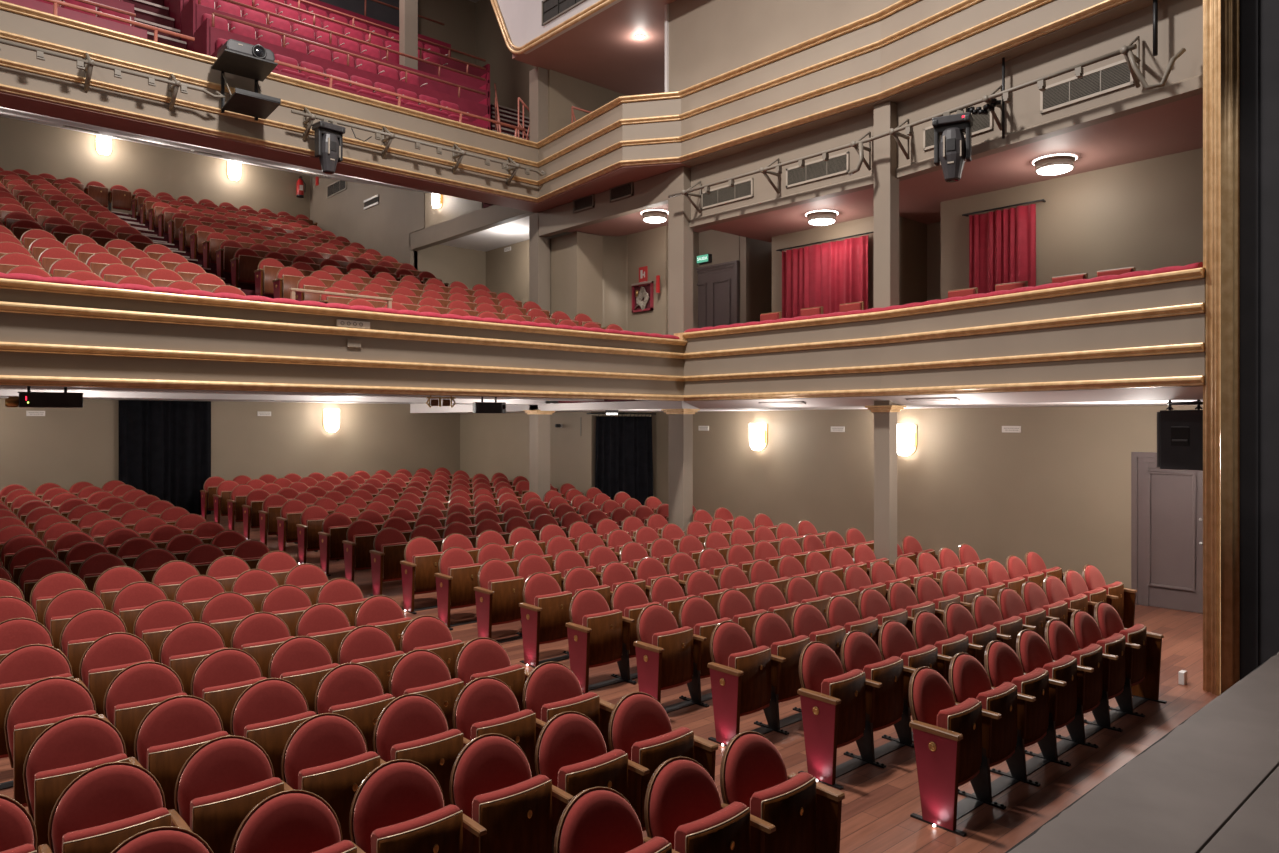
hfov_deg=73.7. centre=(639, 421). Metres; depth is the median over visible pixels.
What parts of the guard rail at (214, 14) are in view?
post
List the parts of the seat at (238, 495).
panel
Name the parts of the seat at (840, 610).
backrest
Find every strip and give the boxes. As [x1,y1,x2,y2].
[336,319,369,328]
[656,275,659,292]
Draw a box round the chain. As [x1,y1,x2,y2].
[966,98,1000,114]
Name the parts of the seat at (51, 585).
backrest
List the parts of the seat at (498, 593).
backrest, panel, floor rail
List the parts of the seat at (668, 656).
backrest, panel, floor rail, leg, armrest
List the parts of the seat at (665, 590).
backrest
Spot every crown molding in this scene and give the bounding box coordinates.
[0,0,919,148]
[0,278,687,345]
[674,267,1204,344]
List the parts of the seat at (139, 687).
backrest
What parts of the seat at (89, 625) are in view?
backrest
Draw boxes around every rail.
[44,0,194,41]
[58,0,135,16]
[198,0,485,80]
[212,12,485,97]
[252,0,485,72]
[274,60,525,136]
[290,288,392,308]
[297,0,485,61]
[318,0,443,25]
[494,83,500,132]
[518,97,528,139]
[571,106,590,122]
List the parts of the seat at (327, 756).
backrest, number plate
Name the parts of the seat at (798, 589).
backrest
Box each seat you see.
[0,170,25,181]
[0,186,17,198]
[0,191,23,205]
[0,197,29,212]
[0,204,36,221]
[0,225,22,243]
[0,232,31,252]
[0,242,40,263]
[0,253,52,276]
[0,484,27,501]
[0,503,11,510]
[0,509,18,517]
[0,516,26,529]
[0,525,36,550]
[0,534,46,571]
[0,566,22,592]
[0,578,24,600]
[0,596,37,622]
[0,618,64,659]
[0,644,87,789]
[0,795,51,852]
[1,175,31,186]
[3,211,43,228]
[4,489,34,507]
[4,677,110,806]
[6,179,36,191]
[6,265,50,276]
[8,545,57,586]
[9,219,44,240]
[10,494,42,514]
[11,184,42,196]
[12,169,30,179]
[16,190,49,203]
[17,500,51,521]
[18,557,71,603]
[20,229,66,249]
[21,196,56,209]
[23,715,141,852]
[24,175,46,184]
[24,506,60,530]
[28,202,63,217]
[28,238,77,260]
[30,179,52,189]
[30,572,87,624]
[33,514,69,539]
[34,209,72,224]
[34,482,61,497]
[35,184,65,195]
[37,0,64,6]
[38,247,81,272]
[39,173,56,183]
[41,189,72,200]
[41,216,81,232]
[41,487,69,503]
[42,522,81,549]
[43,588,105,648]
[47,194,72,206]
[48,258,103,279]
[48,762,192,852]
[49,492,78,509]
[50,224,82,243]
[52,179,80,189]
[52,531,95,561]
[54,200,79,213]
[57,183,87,194]
[57,498,89,517]
[59,608,126,678]
[62,207,88,220]
[63,0,100,16]
[63,234,96,252]
[64,177,87,193]
[64,188,94,199]
[64,541,109,575]
[65,271,103,280]
[67,504,99,524]
[69,214,106,228]
[69,481,93,495]
[71,193,102,205]
[74,243,109,262]
[77,486,103,500]
[77,511,111,533]
[78,199,110,211]
[78,221,116,235]
[78,553,126,591]
[79,632,154,714]
[85,253,123,275]
[86,181,111,210]
[86,205,120,218]
[86,491,113,506]
[88,229,118,246]
[89,519,125,543]
[93,566,145,610]
[94,211,129,224]
[96,496,124,512]
[99,7,136,26]
[99,263,139,283]
[101,480,124,492]
[102,527,140,554]
[103,661,186,757]
[104,218,140,232]
[104,239,135,256]
[107,502,137,520]
[109,185,134,210]
[111,484,135,497]
[111,581,167,633]
[111,826,212,852]
[114,226,152,240]
[116,276,154,286]
[116,537,157,567]
[117,248,149,266]
[119,509,151,528]
[122,489,146,503]
[125,234,153,250]
[131,192,152,218]
[131,257,165,278]
[133,189,153,211]
[133,494,159,509]
[133,516,166,537]
[133,548,177,582]
[133,600,193,662]
[134,695,229,809]
[140,197,161,223]
[143,244,172,259]
[146,268,183,286]
[146,500,173,516]
[148,202,170,229]
[148,524,183,548]
[152,560,199,599]
[155,192,175,199]
[157,253,187,269]
[158,207,180,236]
[159,196,174,202]
[159,506,188,524]
[159,621,226,695]
[165,533,203,560]
[167,200,183,208]
[167,212,191,243]
[167,281,200,289]
[173,262,205,281]
[174,575,225,621]
[174,735,293,852]
[175,513,205,533]
[177,196,197,203]
[177,205,194,213]
[178,219,202,250]
[181,199,196,206]
[184,544,225,574]
[187,211,204,219]
[190,225,215,258]
[190,648,266,734]
[191,204,206,211]
[191,273,225,291]
[191,521,224,543]
[197,0,220,9]
[198,199,217,205]
[198,216,216,225]
[199,592,255,647]
[200,476,224,520]
[201,209,217,216]
[202,13,234,31]
[202,232,228,267]
[203,203,217,209]
[206,555,249,591]
[209,222,228,232]
[210,530,246,554]
[211,214,228,222]
[212,285,245,295]
[213,207,228,214]
[213,480,238,523]
[215,240,243,277]
[216,0,247,17]
[216,38,226,49]
[219,202,237,208]
[222,220,240,229]
[222,229,241,239]
[224,206,239,212]
[224,212,239,220]
[227,484,253,529]
[230,22,262,39]
[230,248,263,287]
[230,612,293,677]
[230,678,316,779]
[230,790,364,852]
[231,569,278,611]
[232,540,270,568]
[233,0,258,6]
[233,475,251,484]
[234,236,255,247]
[235,211,249,217]
[235,218,250,225]
[235,226,253,235]
[239,205,253,210]
[242,489,277,539]
[243,8,272,24]
[245,209,258,215]
[245,216,260,223]
[246,223,264,232]
[246,479,265,488]
[247,232,267,243]
[249,243,271,257]
[254,258,283,295]
[255,0,282,14]
[256,214,270,220]
[256,551,297,585]
[257,30,288,46]
[257,221,273,229]
[258,208,270,213]
[258,494,297,545]
[259,229,277,239]
[259,474,276,483]
[260,585,311,636]
[261,483,281,494]
[262,239,281,251]
[264,252,292,266]
[265,212,278,218]
[267,219,282,226]
[268,636,338,711]
[269,16,297,32]
[270,227,286,235]
[272,267,304,298]
[273,236,291,246]
[273,478,291,487]
[274,54,305,77]
[276,217,289,223]
[276,499,317,551]
[277,7,305,21]
[277,211,289,216]
[277,247,297,260]
[277,487,298,499]
[279,224,294,232]
[281,713,385,840]
[283,233,300,242]
[283,473,301,482]
[284,215,297,221]
[284,563,328,605]
[285,37,313,53]
[286,0,312,11]
[287,222,302,229]
[287,243,307,254]
[289,482,308,493]
[290,262,313,275]
[292,24,321,39]
[292,230,308,239]
[292,255,319,270]
[294,492,317,506]
[295,214,317,225]
[295,276,326,300]
[295,603,356,662]
[296,220,309,227]
[296,505,328,563]
[297,239,315,250]
[298,477,317,486]
[300,14,327,28]
[300,61,328,83]
[300,227,315,235]
[303,251,324,263]
[305,486,326,498]
[306,236,322,246]
[307,225,322,233]
[307,472,325,481]
[308,7,333,18]
[308,45,338,61]
[310,270,336,286]
[312,246,331,258]
[313,497,337,513]
[314,233,329,242]
[314,663,394,751]
[315,480,334,491]
[316,31,344,45]
[316,578,366,625]
[318,287,354,304]
[318,512,351,575]
[319,259,347,273]
[320,265,344,279]
[321,230,335,239]
[321,243,338,253]
[323,21,349,34]
[323,491,345,505]
[324,476,341,486]
[325,69,356,91]
[327,239,344,249]
[328,254,349,266]
[329,13,354,24]
[331,280,360,297]
[331,471,347,480]
[332,52,361,67]
[332,485,352,497]
[334,503,359,522]
[335,236,350,245]
[336,250,356,261]
[337,625,404,693]
[338,38,366,52]
[340,274,366,290]
[340,479,359,491]
[342,246,361,256]
[342,519,377,581]
[343,496,366,512]
[344,28,368,41]
[345,262,375,277]
[347,298,374,307]
[347,475,364,485]
[348,269,372,283]
[349,20,374,31]
[349,242,366,252]
[349,759,486,852]
[350,75,380,97]
[351,489,372,504]
[353,257,375,269]
[353,470,370,480]
[354,595,412,650]
[355,58,384,74]
[355,290,386,307]
[356,510,384,531]
[358,483,378,497]
[359,253,380,264]
[360,45,385,59]
[362,283,392,301]
[364,249,383,259]
[364,478,383,490]
[364,501,389,520]
[365,34,390,47]
[369,26,393,37]
[369,277,396,293]
[369,474,387,484]
[370,265,400,280]
[370,527,407,595]
[371,494,394,511]
[373,693,469,805]
[374,82,403,103]
[374,272,400,286]
[375,469,391,480]
[376,260,398,272]
[377,488,399,503]
[378,65,404,80]
[381,256,402,267]
[381,517,411,541]
[382,302,407,309]
[382,482,402,496]
[385,41,398,51]
[387,477,406,490]
[388,33,398,39]
[388,507,416,529]
[388,649,463,729]
[389,294,419,310]
[391,473,409,484]
[392,287,421,303]
[393,499,418,519]
[394,268,424,283]
[395,469,412,479]
[396,280,423,296]
[397,88,426,109]
[398,492,421,510]
[399,71,427,86]
[399,263,421,275]
[400,275,425,289]
[400,537,442,613]
[400,615,463,678]
[402,486,424,502]
[406,481,426,495]
[409,476,428,489]
[409,524,444,551]
[412,472,430,484]
[414,514,445,537]
[415,468,432,479]
[416,305,439,313]
[417,297,449,313]
[417,505,446,526]
[418,271,448,286]
[419,95,447,115]
[420,290,450,306]
[421,498,447,516]
[423,53,447,65]
[423,284,450,299]
[424,44,447,55]
[424,491,448,508]
[425,278,450,292]
[426,485,449,500]
[428,480,450,494]
[431,475,450,488]
[432,471,451,483]
[434,467,452,478]
[434,547,481,629]
[440,100,468,121]
[441,533,479,563]
[443,522,477,547]
[445,512,476,534]
[446,503,475,523]
[447,293,476,309]
[447,300,477,316]
[447,308,469,315]
[447,496,474,514]
[448,287,475,301]
[449,281,474,294]
[449,489,473,506]
[449,733,573,852]
[450,479,472,492]
[450,484,473,499]
[451,474,472,487]
[452,470,471,482]
[452,676,545,777]
[455,637,530,710]
[471,284,496,297]
[471,473,492,485]
[472,289,498,304]
[472,478,493,491]
[472,483,495,497]
[473,488,498,504]
[473,494,500,512]
[473,501,502,521]
[474,296,501,312]
[474,509,505,531]
[474,559,524,642]
[475,303,504,319]
[475,519,509,544]
[475,530,513,558]
[476,543,518,576]
[477,311,498,318]
[491,472,512,484]
[492,477,514,490]
[494,481,521,496]
[495,487,521,502]
[496,292,521,307]
[497,493,524,510]
[498,298,526,314]
[499,500,528,518]
[501,306,531,321]
[502,507,533,528]
[505,314,525,321]
[505,516,538,540]
[508,527,545,554]
[512,476,528,484]
[512,539,553,570]
[515,480,528,494]
[517,554,564,591]
[519,572,572,667]
[521,491,547,508]
[522,301,550,317]
[522,661,614,752]
[524,498,553,516]
[526,308,557,324]
[528,505,560,526]
[532,316,551,323]
[533,514,567,537]
[535,711,649,819]
[539,524,576,550]
[543,490,570,505]
[545,536,587,566]
[548,496,577,513]
[550,311,582,325]
[550,485,564,498]
[553,550,600,585]
[554,503,585,522]
[554,787,678,852]
[557,319,576,325]
[559,483,582,496]
[560,512,595,532]
[563,567,612,609]
[565,488,592,503]
[566,589,636,693]
[568,521,606,546]
[571,495,600,510]
[573,313,605,328]
[577,532,619,561]
[578,501,610,518]
[583,321,599,327]
[585,487,609,501]
[586,509,621,529]
[587,545,635,576]
[593,493,622,508]
[595,518,633,541]
[600,561,650,602]
[601,500,633,516]
[605,324,623,330]
[606,529,649,553]
[608,692,717,830]
[611,507,645,525]
[611,582,673,679]
[614,492,630,506]
[619,542,667,579]
[622,516,660,536]
[623,498,655,514]
[633,604,708,712]
[634,505,668,523]
[634,526,677,556]
[635,557,685,594]
[644,496,661,512]
[644,757,775,852]
[646,514,684,537]
[649,538,696,574]
[649,576,694,627]
[656,503,668,523]
[661,523,702,551]
[668,552,717,595]
[678,535,703,568]
[679,596,745,701]
[685,570,727,619]
[686,521,708,547]
[692,509,712,531]
[698,548,747,589]
[704,531,729,564]
[707,621,788,745]
[709,518,731,545]
[713,507,733,529]
[717,589,767,648]
[718,565,759,607]
[720,731,844,852]
[726,544,773,580]
[729,528,756,557]
[732,516,754,539]
[749,560,789,597]
[752,582,799,633]
[752,611,809,727]
[753,513,777,537]
[753,525,781,552]
[753,540,785,575]
[775,523,804,549]
[777,555,817,591]
[778,537,810,567]
[785,576,830,619]
[791,603,845,661]
[797,520,825,544]
[797,641,885,789]
[801,534,832,562]
[804,551,843,584]
[815,570,859,609]
[824,530,855,558]
[826,595,881,647]
[829,547,869,576]
[841,630,915,759]
[843,565,887,602]
[845,528,873,551]
[852,543,893,571]
[858,588,913,635]
[869,560,914,593]
[878,620,952,741]
[887,582,943,621]
[894,556,939,584]
[897,544,916,564]
[901,535,937,560]
[909,666,1005,836]
[912,611,983,683]
[915,576,971,624]
[916,551,962,586]
[938,547,984,579]
[940,570,995,614]
[943,602,1010,668]
[949,653,1039,797]
[957,544,1004,573]
[963,565,1016,605]
[971,595,1036,654]
[984,640,1070,775]
[985,560,1025,596]
[997,588,1059,640]
[1005,555,1043,589]
[1016,629,1097,755]
[1021,581,1076,628]
[1024,551,1063,583]
[1043,575,1097,617]
[1045,619,1122,739]
[1063,569,1118,619]
[1070,610,1144,723]
[1082,564,1136,627]
[1094,601,1166,708]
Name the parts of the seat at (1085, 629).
backrest, floor rail, armrest, leg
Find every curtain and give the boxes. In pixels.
[119,400,210,514]
[587,412,655,504]
[776,231,873,317]
[962,199,1045,293]
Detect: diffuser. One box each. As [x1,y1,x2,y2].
[644,217,665,222]
[809,218,834,225]
[1037,165,1072,174]
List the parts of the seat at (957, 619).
backrest, armrest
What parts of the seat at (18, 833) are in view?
backrest, armrest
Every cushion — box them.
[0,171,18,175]
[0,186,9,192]
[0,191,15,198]
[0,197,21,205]
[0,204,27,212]
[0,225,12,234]
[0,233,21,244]
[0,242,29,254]
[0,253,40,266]
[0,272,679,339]
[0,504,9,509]
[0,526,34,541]
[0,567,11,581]
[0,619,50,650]
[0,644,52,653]
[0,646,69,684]
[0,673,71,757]
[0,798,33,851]
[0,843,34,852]
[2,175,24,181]
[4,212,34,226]
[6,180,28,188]
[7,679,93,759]
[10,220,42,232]
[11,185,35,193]
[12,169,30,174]
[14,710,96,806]
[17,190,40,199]
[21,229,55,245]
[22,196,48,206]
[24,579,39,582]
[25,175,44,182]
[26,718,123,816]
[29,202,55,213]
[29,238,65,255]
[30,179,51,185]
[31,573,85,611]
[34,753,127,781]
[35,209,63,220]
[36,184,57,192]
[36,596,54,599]
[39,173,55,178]
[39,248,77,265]
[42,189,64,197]
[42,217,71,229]
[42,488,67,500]
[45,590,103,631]
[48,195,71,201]
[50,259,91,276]
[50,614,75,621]
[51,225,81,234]
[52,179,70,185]
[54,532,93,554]
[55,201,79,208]
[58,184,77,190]
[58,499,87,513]
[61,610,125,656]
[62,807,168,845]
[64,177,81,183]
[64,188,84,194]
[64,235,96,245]
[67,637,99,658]
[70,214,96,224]
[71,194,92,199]
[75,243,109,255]
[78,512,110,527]
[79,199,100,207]
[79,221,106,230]
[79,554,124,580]
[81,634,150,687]
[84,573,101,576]
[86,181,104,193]
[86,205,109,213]
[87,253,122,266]
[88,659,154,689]
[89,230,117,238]
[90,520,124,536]
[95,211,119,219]
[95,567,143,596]
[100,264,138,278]
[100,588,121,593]
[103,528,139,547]
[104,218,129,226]
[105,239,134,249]
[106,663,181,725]
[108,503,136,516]
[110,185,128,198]
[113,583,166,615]
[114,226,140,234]
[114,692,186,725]
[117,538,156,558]
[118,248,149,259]
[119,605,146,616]
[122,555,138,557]
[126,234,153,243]
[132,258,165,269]
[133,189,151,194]
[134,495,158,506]
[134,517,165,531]
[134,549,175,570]
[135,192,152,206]
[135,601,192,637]
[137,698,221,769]
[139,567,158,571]
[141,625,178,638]
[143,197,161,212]
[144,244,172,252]
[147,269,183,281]
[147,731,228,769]
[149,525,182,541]
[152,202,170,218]
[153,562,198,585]
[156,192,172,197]
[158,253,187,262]
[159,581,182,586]
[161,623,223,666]
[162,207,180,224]
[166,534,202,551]
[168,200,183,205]
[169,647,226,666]
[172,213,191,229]
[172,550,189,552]
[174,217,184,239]
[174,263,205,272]
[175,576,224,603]
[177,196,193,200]
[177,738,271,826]
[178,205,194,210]
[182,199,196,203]
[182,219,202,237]
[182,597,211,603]
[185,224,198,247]
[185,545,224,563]
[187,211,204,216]
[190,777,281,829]
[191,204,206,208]
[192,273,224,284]
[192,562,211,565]
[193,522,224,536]
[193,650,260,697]
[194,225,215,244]
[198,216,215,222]
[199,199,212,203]
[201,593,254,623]
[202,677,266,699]
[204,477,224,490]
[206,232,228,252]
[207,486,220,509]
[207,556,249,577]
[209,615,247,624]
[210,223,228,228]
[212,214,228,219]
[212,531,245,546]
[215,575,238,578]
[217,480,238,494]
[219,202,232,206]
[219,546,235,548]
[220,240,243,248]
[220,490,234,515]
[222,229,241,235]
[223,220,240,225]
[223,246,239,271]
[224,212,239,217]
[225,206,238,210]
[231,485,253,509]
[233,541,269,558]
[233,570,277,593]
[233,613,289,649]
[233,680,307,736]
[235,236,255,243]
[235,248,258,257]
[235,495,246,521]
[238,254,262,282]
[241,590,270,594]
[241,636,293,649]
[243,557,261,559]
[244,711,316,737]
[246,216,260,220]
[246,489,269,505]
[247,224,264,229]
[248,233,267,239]
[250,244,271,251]
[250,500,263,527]
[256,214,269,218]
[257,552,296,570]
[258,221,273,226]
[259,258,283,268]
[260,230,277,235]
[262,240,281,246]
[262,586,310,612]
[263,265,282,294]
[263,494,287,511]
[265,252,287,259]
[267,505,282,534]
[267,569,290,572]
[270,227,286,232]
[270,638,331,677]
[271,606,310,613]
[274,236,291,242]
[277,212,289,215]
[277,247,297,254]
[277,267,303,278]
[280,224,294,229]
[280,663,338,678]
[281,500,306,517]
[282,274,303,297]
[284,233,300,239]
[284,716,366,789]
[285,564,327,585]
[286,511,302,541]
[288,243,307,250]
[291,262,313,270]
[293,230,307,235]
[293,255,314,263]
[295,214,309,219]
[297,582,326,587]
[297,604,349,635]
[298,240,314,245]
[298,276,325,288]
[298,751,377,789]
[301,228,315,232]
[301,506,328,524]
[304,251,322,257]
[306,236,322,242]
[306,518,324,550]
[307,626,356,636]
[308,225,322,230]
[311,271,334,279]
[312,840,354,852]
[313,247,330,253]
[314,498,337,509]
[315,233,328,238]
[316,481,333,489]
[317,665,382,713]
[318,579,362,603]
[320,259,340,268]
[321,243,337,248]
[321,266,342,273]
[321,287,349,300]
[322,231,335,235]
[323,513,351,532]
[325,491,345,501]
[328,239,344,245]
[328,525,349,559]
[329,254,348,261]
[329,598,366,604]
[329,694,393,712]
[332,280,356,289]
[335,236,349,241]
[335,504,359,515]
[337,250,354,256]
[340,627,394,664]
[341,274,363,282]
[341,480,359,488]
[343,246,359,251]
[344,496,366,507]
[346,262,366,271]
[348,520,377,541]
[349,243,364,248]
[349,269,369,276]
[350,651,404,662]
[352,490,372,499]
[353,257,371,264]
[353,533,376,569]
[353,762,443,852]
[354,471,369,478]
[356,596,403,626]
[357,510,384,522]
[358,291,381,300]
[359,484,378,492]
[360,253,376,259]
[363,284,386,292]
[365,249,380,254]
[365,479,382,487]
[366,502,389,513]
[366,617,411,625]
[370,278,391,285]
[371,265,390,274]
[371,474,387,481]
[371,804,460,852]
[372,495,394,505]
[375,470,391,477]
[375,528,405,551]
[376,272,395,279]
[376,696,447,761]
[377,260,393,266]
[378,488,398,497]
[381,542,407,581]
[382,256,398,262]
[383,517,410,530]
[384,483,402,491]
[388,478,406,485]
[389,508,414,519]
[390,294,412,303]
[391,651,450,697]
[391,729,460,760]
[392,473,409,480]
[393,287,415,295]
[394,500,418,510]
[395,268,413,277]
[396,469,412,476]
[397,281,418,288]
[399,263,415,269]
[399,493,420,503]
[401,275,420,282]
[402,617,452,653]
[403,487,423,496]
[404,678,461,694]
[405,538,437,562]
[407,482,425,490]
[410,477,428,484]
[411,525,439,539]
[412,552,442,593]
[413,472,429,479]
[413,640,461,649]
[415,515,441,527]
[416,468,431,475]
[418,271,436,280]
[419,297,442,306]
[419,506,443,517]
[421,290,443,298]
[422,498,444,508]
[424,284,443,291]
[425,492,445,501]
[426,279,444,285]
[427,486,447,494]
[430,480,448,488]
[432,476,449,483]
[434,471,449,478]
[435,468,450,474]
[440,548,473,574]
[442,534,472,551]
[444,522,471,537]
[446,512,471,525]
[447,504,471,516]
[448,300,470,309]
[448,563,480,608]
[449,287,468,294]
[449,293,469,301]
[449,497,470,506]
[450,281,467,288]
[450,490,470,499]
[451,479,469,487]
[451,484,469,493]
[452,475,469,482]
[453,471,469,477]
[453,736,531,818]
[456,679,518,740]
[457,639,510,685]
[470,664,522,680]
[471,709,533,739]
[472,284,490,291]
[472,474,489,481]
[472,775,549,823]
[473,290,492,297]
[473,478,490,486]
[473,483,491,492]
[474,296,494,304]
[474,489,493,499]
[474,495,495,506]
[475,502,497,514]
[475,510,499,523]
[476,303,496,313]
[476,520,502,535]
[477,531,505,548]
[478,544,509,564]
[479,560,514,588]
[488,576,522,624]
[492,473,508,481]
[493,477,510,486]
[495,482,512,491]
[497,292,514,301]
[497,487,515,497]
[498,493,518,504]
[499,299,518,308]
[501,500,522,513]
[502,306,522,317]
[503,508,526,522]
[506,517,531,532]
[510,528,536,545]
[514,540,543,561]
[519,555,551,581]
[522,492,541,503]
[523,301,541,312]
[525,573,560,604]
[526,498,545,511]
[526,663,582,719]
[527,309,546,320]
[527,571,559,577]
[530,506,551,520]
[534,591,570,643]
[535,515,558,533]
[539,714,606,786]
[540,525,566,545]
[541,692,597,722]
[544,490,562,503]
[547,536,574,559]
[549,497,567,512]
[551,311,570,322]
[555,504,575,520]
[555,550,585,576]
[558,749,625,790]
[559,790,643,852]
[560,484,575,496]
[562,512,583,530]
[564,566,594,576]
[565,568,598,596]
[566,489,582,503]
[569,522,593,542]
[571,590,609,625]
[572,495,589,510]
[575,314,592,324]
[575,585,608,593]
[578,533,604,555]
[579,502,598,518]
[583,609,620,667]
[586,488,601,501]
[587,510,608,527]
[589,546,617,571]
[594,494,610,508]
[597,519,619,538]
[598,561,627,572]
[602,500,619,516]
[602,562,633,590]
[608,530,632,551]
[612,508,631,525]
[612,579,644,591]
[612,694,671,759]
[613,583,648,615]
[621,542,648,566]
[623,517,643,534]
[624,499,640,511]
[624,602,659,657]
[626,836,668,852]
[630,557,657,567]
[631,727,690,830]
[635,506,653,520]
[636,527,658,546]
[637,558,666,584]
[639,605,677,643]
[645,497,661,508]
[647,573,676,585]
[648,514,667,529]
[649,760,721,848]
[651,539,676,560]
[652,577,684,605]
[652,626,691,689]
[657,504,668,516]
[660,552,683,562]
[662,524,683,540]
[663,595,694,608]
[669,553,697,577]
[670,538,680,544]
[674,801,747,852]
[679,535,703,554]
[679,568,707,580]
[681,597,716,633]
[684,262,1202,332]
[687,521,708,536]
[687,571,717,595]
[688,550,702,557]
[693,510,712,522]
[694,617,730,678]
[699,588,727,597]
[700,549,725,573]
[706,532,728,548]
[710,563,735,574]
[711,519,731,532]
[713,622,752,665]
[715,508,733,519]
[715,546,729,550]
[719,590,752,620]
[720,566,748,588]
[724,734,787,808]
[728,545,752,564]
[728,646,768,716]
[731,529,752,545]
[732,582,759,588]
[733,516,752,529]
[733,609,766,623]
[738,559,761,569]
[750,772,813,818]
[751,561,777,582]
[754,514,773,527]
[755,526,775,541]
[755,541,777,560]
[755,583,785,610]
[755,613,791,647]
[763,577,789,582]
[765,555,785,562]
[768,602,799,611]
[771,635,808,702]
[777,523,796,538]
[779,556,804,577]
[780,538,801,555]
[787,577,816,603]
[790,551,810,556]
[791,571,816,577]
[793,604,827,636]
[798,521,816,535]
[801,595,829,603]
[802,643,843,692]
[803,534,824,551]
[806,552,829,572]
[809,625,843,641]
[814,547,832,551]
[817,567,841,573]
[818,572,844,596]
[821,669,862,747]
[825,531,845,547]
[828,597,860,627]
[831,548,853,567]
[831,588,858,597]
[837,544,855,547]
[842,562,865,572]
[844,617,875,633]
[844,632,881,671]
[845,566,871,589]
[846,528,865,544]
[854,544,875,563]
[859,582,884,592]
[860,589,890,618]
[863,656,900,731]
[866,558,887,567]
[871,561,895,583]
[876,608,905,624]
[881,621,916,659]
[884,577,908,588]
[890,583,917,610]
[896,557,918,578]
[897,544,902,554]
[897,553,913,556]
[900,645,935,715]
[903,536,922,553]
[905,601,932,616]
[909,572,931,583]
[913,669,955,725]
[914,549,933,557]
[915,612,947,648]
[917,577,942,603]
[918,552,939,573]
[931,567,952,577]
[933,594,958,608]
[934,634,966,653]
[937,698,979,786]
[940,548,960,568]
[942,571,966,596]
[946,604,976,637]
[952,562,972,572]
[952,654,991,702]
[958,588,981,601]
[959,545,978,563]
[965,624,994,642]
[966,566,988,590]
[973,558,991,566]
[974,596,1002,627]
[976,682,1014,766]
[981,582,1003,594]
[987,561,1008,584]
[988,642,1023,686]
[993,616,1020,632]
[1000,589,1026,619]
[1002,576,1023,587]
[1008,556,1028,578]
[1011,668,1046,746]
[1018,608,1043,623]
[1019,631,1052,672]
[1023,571,1042,581]
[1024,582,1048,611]
[1026,552,1046,573]
[1041,567,1060,577]
[1042,600,1065,615]
[1043,655,1074,729]
[1046,576,1069,603]
[1048,621,1078,659]
[1063,594,1085,607]
[1066,571,1087,596]
[1071,643,1100,713]
[1074,611,1102,648]
[1083,587,1104,600]
[1085,565,1105,590]
[1096,633,1123,698]
[1097,603,1123,637]
[1102,581,1121,594]
[1119,624,1144,686]
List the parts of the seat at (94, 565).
backrest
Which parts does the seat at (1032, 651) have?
backrest, floor rail, armrest, leg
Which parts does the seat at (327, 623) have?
backrest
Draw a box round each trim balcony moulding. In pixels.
[0,301,1204,358]
[0,342,1204,380]
[0,375,1204,400]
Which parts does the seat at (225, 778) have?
backrest, armrest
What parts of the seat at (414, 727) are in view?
backrest, armrest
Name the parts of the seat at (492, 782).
backrest, number plate, armrest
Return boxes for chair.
[760,311,780,320]
[800,306,822,315]
[839,301,863,311]
[948,287,977,297]
[995,281,1027,290]
[1052,273,1087,282]
[1097,267,1135,276]
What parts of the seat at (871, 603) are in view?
backrest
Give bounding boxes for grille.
[573,194,593,212]
[609,182,632,201]
[701,178,752,209]
[786,151,848,187]
[923,108,992,150]
[1040,59,1133,113]
[1157,412,1159,466]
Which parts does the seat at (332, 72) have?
backrest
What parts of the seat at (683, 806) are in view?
backrest, number plate, armrest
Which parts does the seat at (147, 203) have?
panel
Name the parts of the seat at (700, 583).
backrest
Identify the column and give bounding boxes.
[399,0,417,69]
[529,67,547,141]
[529,212,549,314]
[529,402,549,500]
[668,166,692,334]
[669,414,692,534]
[874,101,898,307]
[874,400,896,563]
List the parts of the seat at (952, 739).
backrest, panel, floor rail, armrest, leg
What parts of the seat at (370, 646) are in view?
backrest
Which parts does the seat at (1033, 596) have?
backrest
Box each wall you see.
[0,116,309,218]
[0,288,683,400]
[0,398,459,513]
[310,176,417,269]
[414,232,571,304]
[418,0,535,116]
[418,192,482,230]
[460,412,651,495]
[497,0,621,53]
[548,69,626,135]
[550,231,602,327]
[602,235,626,330]
[627,226,667,334]
[652,405,1202,612]
[669,0,1278,679]
[684,278,1204,400]
[689,0,1202,228]
[693,230,771,327]
[772,148,1202,317]
[899,216,940,304]
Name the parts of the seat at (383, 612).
backrest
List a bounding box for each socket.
[36,51,44,60]
[77,60,84,69]
[114,69,121,78]
[148,77,155,86]
[180,85,187,93]
[375,133,380,139]
[415,142,420,149]
[436,148,441,153]
[501,163,506,169]
[704,186,709,193]
[728,180,734,186]
[776,166,781,173]
[798,160,804,167]
[822,153,828,161]
[905,126,912,135]
[1003,92,1010,102]
[1037,80,1045,90]
[1075,66,1083,78]
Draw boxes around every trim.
[0,0,1163,212]
[1,0,489,129]
[61,0,489,121]
[63,125,326,176]
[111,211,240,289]
[122,0,489,102]
[134,0,528,139]
[163,0,489,76]
[169,0,489,87]
[284,0,450,56]
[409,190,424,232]
[490,0,615,54]
[523,410,555,414]
[661,409,699,413]
[665,4,668,91]
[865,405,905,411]
[1005,653,1276,852]
[1203,0,1239,695]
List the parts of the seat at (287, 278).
panel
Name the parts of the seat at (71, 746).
backrest, armrest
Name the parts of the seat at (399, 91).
backrest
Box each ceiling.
[0,107,447,195]
[0,386,603,404]
[410,386,1202,412]
[440,216,528,251]
[512,0,674,95]
[567,204,710,235]
[702,94,1202,242]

